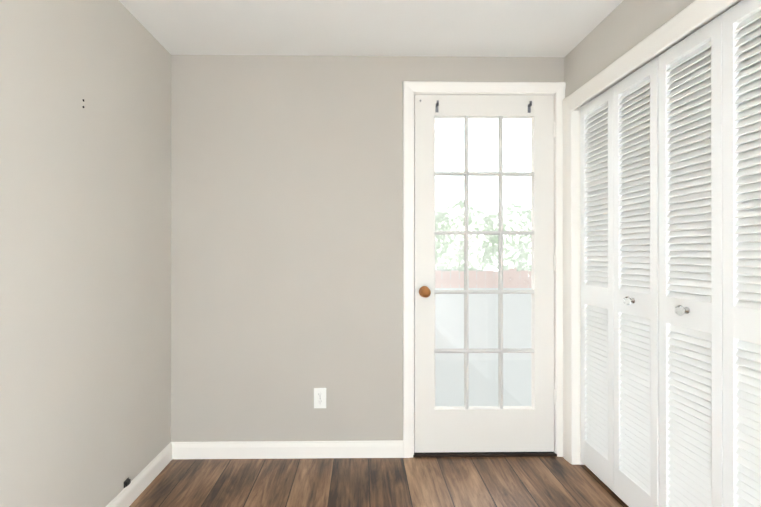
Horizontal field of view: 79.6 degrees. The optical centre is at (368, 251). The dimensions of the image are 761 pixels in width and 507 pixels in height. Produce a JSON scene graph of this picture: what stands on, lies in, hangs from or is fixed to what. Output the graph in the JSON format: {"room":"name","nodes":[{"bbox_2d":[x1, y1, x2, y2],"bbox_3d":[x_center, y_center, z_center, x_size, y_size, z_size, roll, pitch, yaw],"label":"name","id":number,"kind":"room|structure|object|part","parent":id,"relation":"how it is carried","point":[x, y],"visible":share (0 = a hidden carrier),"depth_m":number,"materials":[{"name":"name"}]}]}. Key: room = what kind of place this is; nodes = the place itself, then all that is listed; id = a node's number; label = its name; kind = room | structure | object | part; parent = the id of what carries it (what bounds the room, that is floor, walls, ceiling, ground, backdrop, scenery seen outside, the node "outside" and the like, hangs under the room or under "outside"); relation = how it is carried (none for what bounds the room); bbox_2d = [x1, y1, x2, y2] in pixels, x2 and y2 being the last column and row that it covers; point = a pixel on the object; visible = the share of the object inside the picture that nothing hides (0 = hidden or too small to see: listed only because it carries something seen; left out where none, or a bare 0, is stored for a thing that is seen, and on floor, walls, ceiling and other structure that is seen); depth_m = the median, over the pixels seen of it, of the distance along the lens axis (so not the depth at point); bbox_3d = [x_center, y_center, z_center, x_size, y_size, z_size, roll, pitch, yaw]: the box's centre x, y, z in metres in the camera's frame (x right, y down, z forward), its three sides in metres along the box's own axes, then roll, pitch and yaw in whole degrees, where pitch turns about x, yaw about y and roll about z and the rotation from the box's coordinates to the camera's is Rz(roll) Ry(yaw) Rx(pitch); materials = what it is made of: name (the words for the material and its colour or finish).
{"room":"empty bedroom","nodes":[
{"label":"empty bedroom","id":0,"kind":"room"},
{"bbox_2d":[0,0,170,506],"bbox_3d":[-1.153,0.024,0.347,0.150,2.268,4.740,0,0,-1],"label":"wall","id":1,"kind":"structure","parent":0,"point":[85,306],"depth_m":1.75,"materials":[{"name":"paint"}]},
{"bbox_2d":[124,477,130,487],"bbox_3d":[-1.097,1.054,2.078,0.014,0.028,0.041,0,0,-1],"label":"socket","id":2,"kind":"object","parent":1,"relation":"attached to","point":[127,481],"visible":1,"depth_m":2.07,"materials":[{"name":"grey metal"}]},
{"bbox_2d":[106,442,173,506],"bbox_3d":[-1.070,1.112,0.345,0.015,0.092,4.440,0,0,-1],"label":"baseboard","id":3,"kind":"structure","parent":1,"relation":"attached to","point":[137,486],"depth_m":2.22,"materials":[{"name":"white wood"}]},
{"bbox_2d":[129,457,628,506],"bbox_3d":[0.347,1.208,0.292,3.148,0.100,4.591,0,0,-1],"label":"floor","id":4,"kind":"structure","parent":0,"point":[452,482],"depth_m":2.28,"materials":[{"name":"laminate"}]},
{"bbox_2d":[119,0,658,56],"bbox_3d":[0.346,-1.170,0.372,3.148,0.120,4.740,0,0,-1],"label":"ceiling","id":5,"kind":"structure","parent":0,"point":[496,28],"depth_m":2.25,"materials":[{"name":"paint"}]},
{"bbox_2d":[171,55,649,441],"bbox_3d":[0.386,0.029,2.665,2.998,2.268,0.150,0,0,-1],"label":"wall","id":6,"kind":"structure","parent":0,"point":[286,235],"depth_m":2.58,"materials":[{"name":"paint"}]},
{"bbox_2d":[174,440,402,458],"bbox_3d":[-0.443,1.117,2.568,1.277,0.092,0.015,0,0,-1],"label":"baseboard","id":7,"kind":"structure","parent":6,"relation":"attached to","point":[380,448],"depth_m":2.56,"materials":[{"name":"white wood"}]},
{"bbox_2d":[314,388,325,407],"bbox_3d":[-0.274,0.829,2.575,0.070,0.115,0.008,0,0,-1],"label":"electrical outlet","id":8,"kind":"object","parent":6,"relation":"attached to","point":[319,397],"visible":1,"depth_m":2.57,"materials":[{"name":"white plastic"}]},
{"bbox_2d":[403,81,565,457],"bbox_3d":[0.655,0.102,2.660,0.921,2.122,0.168,0,0,-1],"label":"door frame","id":9,"kind":"structure","parent":6,"relation":"attached to","point":[410,88],"depth_m":2.58,"materials":[{"name":"white wood"}]},
{"bbox_2d":[414,94,555,452],"bbox_3d":[0.663,0.126,2.584,0.804,2.034,0.107,0,0,-1],"label":"door","id":10,"kind":"structure","parent":6,"relation":"in","point":[489,428],"depth_m":2.60,"materials":[{"name":"white wood"}]},
{"bbox_3d":[0.317,0.230,2.559,0.064,0.064,0.067,0,0,-1],"label":"knob","id":11,"kind":"part","parent":10,"relation":"part of","materials":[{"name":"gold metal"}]},
{"bbox_3d":[0.659,0.064,2.622,0.580,1.676,0.004,0,0,-1],"label":"glass","id":12,"kind":"part","parent":10,"relation":"part of","materials":[{"name":"clear glass"}]},
{"bbox_3d":[0.659,0.064,2.618,0.574,1.670,0.040,0,0,-1],"label":"door muntins","id":13,"kind":"part","parent":10,"relation":"part of","materials":[{"name":"white wood"}]},
{"bbox_2d":[528,101,531,112],"bbox_3d":[0.916,-0.819,2.589,0.016,0.058,0.030,0,0,-1],"label":"bracket","id":14,"kind":"object","parent":10,"relation":"attached to","point":[529,106],"depth_m":2.60,"materials":[{"name":"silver metal"}]},
{"bbox_3d":[1.059,0.069,2.599,0.011,1.606,0.012,0,0,-1],"label":"door hinges","id":15,"kind":"part","parent":10,"relation":"part of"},
{"bbox_2d":[413,452,556,456],"bbox_3d":[0.658,1.166,2.686,0.844,0.034,0.212,0,0,-1],"label":"door sill","id":16,"kind":"structure","parent":6,"relation":"attached to","point":[489,454],"depth_m":2.58,"materials":[{"name":"black metal"}]},
{"bbox_2d":[564,0,694,110],"bbox_3d":[1.142,0.027,1.860,0.030,2.268,1.482,0,0,-1],"label":"wall","id":17,"kind":"structure","parent":0,"point":[623,27],"depth_m":2.08,"materials":[{"name":"paint"}]},
{"bbox_2d":[673,18,760,85],"bbox_3d":[1.844,0.024,0.392,0.150,2.268,4.440,0,0,-1],"label":"wall","id":18,"kind":"structure","parent":0,"point":[709,55],"depth_m":2.37,"materials":[{"name":"white"}]},
{"label":"outside","id":19,"kind":"structure","parent":0,"visible":0},
{"bbox_2d":[435,269,530,405],"bbox_3d":[0.820,1.267,17.771,14.000,0.100,29.950,0,0,-1],"label":"ground","id":20,"kind":"structure","parent":19,"point":[478,372],"depth_m":4.12,"materials":[{"name":"concrete"}]},
{"bbox_2d":[435,210,449,256],"bbox_3d":[3.568,-0.884,30.974,3.990,4.262,4.035,0,0,-1],"label":"tree","id":21,"kind":"object","parent":20,"relation":"on","point":[443,249],"depth_m":29.92,"materials":[{"name":"green plant"}]},
{"bbox_2d":[435,199,503,270],"bbox_3d":[5.642,-0.656,27.921,4.889,5.013,4.887,0,0,-1],"label":"tree","id":22,"kind":"object","parent":20,"relation":"on","point":[461,249],"depth_m":26.60,"materials":[{"name":"green plant"}]},
{"bbox_2d":[435,268,530,287],"bbox_3d":[2.006,0.745,7.921,20.095,0.900,0.115,0,0,-1],"label":"fence","id":23,"kind":"object","parent":20,"relation":"on","point":[440,282],"depth_m":7.87,"materials":[{"name":"red wood"}]},
{"bbox_2d":[435,288,530,360],"bbox_3d":[1.012,0.801,5.028,8.200,0.775,0.200,0,0,-1],"label":"wall","id":24,"kind":"structure","parent":20,"relation":"on","point":[451,336],"depth_m":4.97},
{"bbox_2d":[483,200,530,272],"bbox_3d":[9.635,-0.755,28.988,4.813,4.937,4.899,0,0,-1],"label":"tree","id":25,"kind":"object","parent":20,"relation":"on","point":[522,263],"depth_m":27.96,"materials":[{"name":"green plant"}]},
{"bbox_3d":[1.177,0.022,-0.434,0.030,2.268,3.108,0,0,-1],"label":"wall","id":26,"kind":"structure","parent":0,"visible":0},
{"bbox_2d":[580,86,613,491],"bbox_3d":[1.170,0.179,2.324,0.030,1.923,0.320,0,0,-1],"label":"closet door","id":27,"kind":"structure","parent":26,"relation":"in","point":[597,372],"depth_m":2.32,"materials":[{"name":"white wood"}]},
{"bbox_2d":[613,57,658,506],"bbox_3d":[1.154,0.178,2.000,0.072,1.923,0.320,0,0,-1],"label":"closet door","id":28,"kind":"structure","parent":26,"relation":"in","point":[636,288],"depth_m":1.99,"materials":[{"name":"white wood"}]},
{"bbox_3d":[1.134,0.217,2.000,0.031,0.037,0.037,0,0,-1],"label":"closet knob","id":29,"kind":"part","parent":28,"relation":"part of","materials":[{"name":"clear glass"}]},
{"bbox_2d":[562,0,741,464],"bbox_3d":[1.183,0.161,1.808,0.110,2.000,1.400,0,0,-1],"label":"door frame","id":30,"kind":"structure","parent":26,"relation":"attached to","point":[577,282],"depth_m":2.49,"materials":[{"name":"white wood"}]},
{"bbox_2d":[659,14,722,506],"bbox_3d":[1.159,0.177,1.669,0.072,1.923,0.320,0,0,-1],"label":"closet door","id":31,"kind":"structure","parent":26,"relation":"in","point":[690,313],"depth_m":1.66,"materials":[{"name":"white wood"}]},
{"bbox_3d":[1.139,0.216,1.669,0.031,0.037,0.037,0,0,-1],"label":"closet knob","id":32,"kind":"part","parent":31,"relation":"part of","materials":[{"name":"clear glass"}]},
{"bbox_2d":[722,0,760,506],"bbox_3d":[1.185,0.176,1.346,0.030,1.923,0.320,0,0,-1],"label":"closet door","id":33,"kind":"structure","parent":26,"relation":"in","point":[741,135],"depth_m":1.44,"materials":[{"name":"white wood"}]}
]}

